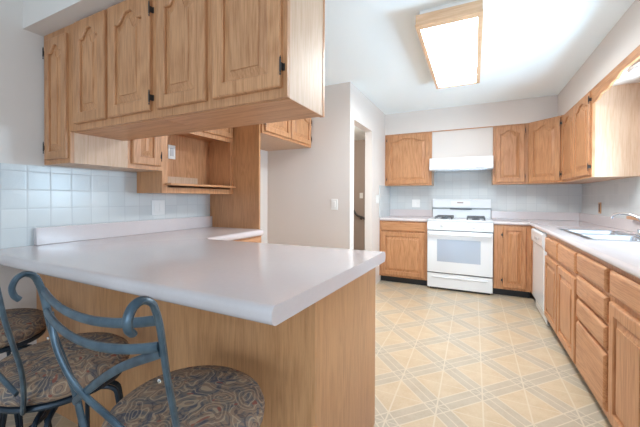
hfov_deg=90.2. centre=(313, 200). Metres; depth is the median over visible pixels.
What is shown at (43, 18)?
soffit
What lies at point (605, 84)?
scalloped valance
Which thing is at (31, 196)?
tile
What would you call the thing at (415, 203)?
wall outlet
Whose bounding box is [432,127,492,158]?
panel
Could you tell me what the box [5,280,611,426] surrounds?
floor
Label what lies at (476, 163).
range hood
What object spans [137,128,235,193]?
upper cabinet
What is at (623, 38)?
soffit
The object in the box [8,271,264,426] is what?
bar stool
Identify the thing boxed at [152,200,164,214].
wall switch
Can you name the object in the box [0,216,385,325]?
countertop
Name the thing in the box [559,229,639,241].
sink
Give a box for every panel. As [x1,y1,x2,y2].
[210,124,260,228]
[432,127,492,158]
[531,227,533,296]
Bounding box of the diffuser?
[421,17,477,86]
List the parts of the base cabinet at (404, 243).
raised panel, drawer, door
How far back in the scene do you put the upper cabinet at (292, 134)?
3.30 m
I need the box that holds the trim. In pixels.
[432,126,492,131]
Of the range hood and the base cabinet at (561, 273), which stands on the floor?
the base cabinet at (561, 273)
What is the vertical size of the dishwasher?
0.854 m
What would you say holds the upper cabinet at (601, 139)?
attached to the wall
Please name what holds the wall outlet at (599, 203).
attached to the tile at (620, 195)
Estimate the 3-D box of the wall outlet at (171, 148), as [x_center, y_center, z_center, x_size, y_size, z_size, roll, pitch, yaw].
[-1.181,-0.401,2.652,0.010,0.115,0.070,0,1,27]
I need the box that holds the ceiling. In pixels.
[325,0,634,139]
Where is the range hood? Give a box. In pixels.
[429,156,492,172]
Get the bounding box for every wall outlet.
[168,145,174,158]
[412,200,419,206]
[598,202,600,213]
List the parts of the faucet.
spout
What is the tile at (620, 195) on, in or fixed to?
attached to the wall
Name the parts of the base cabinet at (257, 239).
drawer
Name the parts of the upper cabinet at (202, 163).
panel, door, panel, raised panel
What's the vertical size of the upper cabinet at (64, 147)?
0.754 m
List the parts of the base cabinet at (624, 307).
drawer, frame, raised panel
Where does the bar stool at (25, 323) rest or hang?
on the floor
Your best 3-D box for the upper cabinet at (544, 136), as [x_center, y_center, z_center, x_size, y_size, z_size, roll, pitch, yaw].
[2.955,-0.584,3.856,0.601,0.758,0.607,0,1,27]
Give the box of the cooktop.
[427,215,492,222]
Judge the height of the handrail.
0.360 m
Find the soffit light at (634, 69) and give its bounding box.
[627,61,639,74]
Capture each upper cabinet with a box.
[42,25,161,171]
[70,0,206,140]
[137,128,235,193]
[156,0,324,130]
[260,118,311,150]
[385,131,433,185]
[492,123,528,184]
[525,115,591,184]
[561,83,639,181]
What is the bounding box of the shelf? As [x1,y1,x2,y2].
[176,133,218,141]
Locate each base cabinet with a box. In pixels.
[36,268,374,426]
[234,236,260,242]
[379,220,427,285]
[493,224,531,297]
[544,234,578,368]
[576,250,612,417]
[608,266,639,426]
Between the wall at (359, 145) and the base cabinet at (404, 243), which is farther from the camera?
the wall at (359, 145)
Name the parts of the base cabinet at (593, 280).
drawer, drawer, drawer, drawer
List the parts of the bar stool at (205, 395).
post, rail, rail, post, seat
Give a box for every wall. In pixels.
[0,0,267,359]
[267,83,341,248]
[341,82,384,284]
[354,140,364,249]
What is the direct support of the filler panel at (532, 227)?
attached to the base cabinet at (511, 243)
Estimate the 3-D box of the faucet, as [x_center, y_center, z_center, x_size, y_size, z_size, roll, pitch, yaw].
[2.375,0.177,2.340,0.115,0.170,0.342,0,0,6]
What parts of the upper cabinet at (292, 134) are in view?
door, raised panel, door, raised panel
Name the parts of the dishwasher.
control panel, door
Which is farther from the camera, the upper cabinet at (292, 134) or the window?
the upper cabinet at (292, 134)
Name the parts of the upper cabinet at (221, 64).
raised panel, door, panel, raised panel, door, edge trim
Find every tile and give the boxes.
[0,163,209,248]
[390,171,581,212]
[581,177,639,218]
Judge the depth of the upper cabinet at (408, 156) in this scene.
4.63 m
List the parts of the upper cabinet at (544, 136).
raised panel, door, frame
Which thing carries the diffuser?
attached to the ceiling light at (450, 35)
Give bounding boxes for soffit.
[23,0,124,36]
[385,0,639,134]
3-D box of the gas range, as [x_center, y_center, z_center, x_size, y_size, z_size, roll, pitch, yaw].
[1.964,0.573,4.288,0.762,1.182,0.714,0,1,27]
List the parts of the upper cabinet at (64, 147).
raised panel, door, frame, door frame, door, raised panel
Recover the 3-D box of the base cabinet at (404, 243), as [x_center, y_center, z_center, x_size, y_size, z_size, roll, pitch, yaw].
[1.357,0.723,4.662,0.643,0.872,0.628,0,1,27]
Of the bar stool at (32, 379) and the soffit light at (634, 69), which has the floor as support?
the bar stool at (32, 379)
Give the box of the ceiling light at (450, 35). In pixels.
[415,0,483,88]
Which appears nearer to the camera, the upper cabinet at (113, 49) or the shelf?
the upper cabinet at (113, 49)
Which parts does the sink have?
bowl, bowl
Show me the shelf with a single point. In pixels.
(186, 136)
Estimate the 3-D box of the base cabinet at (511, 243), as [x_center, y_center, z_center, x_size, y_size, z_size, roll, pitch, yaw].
[2.507,0.731,4.083,0.386,0.872,0.633,0,1,27]
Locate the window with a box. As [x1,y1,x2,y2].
[626,216,639,220]
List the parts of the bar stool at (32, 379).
leg, post, leg, seat, leg, leg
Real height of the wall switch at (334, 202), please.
0.118 m
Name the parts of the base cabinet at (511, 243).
door, raised panel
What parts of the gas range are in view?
handle, storage drawer, oven door, handle, control panel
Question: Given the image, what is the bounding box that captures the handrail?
[354,210,364,219]
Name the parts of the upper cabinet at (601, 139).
door, raised panel, frame, raised panel, door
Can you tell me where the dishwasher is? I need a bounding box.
[531,228,549,325]
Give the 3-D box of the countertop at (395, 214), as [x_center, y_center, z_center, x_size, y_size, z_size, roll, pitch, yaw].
[1.361,0.216,4.650,0.637,0.142,0.628,0,1,27]
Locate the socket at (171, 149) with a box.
[170,148,173,155]
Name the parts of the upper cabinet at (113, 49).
raised panel, door, frame, raised panel, door, panel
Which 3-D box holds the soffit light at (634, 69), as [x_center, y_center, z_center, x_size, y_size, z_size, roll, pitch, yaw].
[2.264,-0.904,2.125,0.255,0.096,0.255,0,1,27]
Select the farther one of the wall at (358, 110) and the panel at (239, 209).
the wall at (358, 110)
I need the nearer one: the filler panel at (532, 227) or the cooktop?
the filler panel at (532, 227)
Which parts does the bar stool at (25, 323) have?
leg, seat, leg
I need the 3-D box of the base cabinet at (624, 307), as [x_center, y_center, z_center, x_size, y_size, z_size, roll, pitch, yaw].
[1.516,0.753,1.023,0.626,0.872,0.900,0,1,27]
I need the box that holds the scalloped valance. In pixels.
[593,45,639,102]
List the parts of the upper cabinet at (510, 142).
raised panel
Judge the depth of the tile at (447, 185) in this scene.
4.44 m
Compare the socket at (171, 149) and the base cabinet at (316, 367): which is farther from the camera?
the socket at (171, 149)
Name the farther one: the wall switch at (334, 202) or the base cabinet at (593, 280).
the wall switch at (334, 202)
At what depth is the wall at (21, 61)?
1.79 m
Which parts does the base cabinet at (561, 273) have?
raised panel, door, drawer, raised panel, door, drawer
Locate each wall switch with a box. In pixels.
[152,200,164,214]
[331,199,337,209]
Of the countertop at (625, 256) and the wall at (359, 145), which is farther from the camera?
the wall at (359, 145)
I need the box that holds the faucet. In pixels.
[611,212,639,235]
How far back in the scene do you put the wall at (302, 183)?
3.64 m
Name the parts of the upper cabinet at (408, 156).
raised panel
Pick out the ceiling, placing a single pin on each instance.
(531, 48)
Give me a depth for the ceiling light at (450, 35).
2.33 m
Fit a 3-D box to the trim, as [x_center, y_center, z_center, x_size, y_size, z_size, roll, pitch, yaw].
[2.006,-0.964,4.330,0.746,0.011,0.014,0,1,27]
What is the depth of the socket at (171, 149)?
2.65 m
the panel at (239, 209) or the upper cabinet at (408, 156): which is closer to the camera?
the panel at (239, 209)
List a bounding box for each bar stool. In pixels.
[0,288,129,426]
[0,308,51,426]
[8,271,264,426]
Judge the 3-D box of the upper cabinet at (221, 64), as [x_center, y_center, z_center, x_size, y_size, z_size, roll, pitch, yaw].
[-0.331,-0.660,1.404,0.682,0.587,0.336,0,1,27]
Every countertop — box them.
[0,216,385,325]
[380,209,432,221]
[491,211,639,278]
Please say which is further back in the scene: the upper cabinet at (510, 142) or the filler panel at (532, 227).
the upper cabinet at (510, 142)
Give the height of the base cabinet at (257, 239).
0.858 m
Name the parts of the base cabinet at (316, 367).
panel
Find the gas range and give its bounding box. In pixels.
[427,199,492,294]

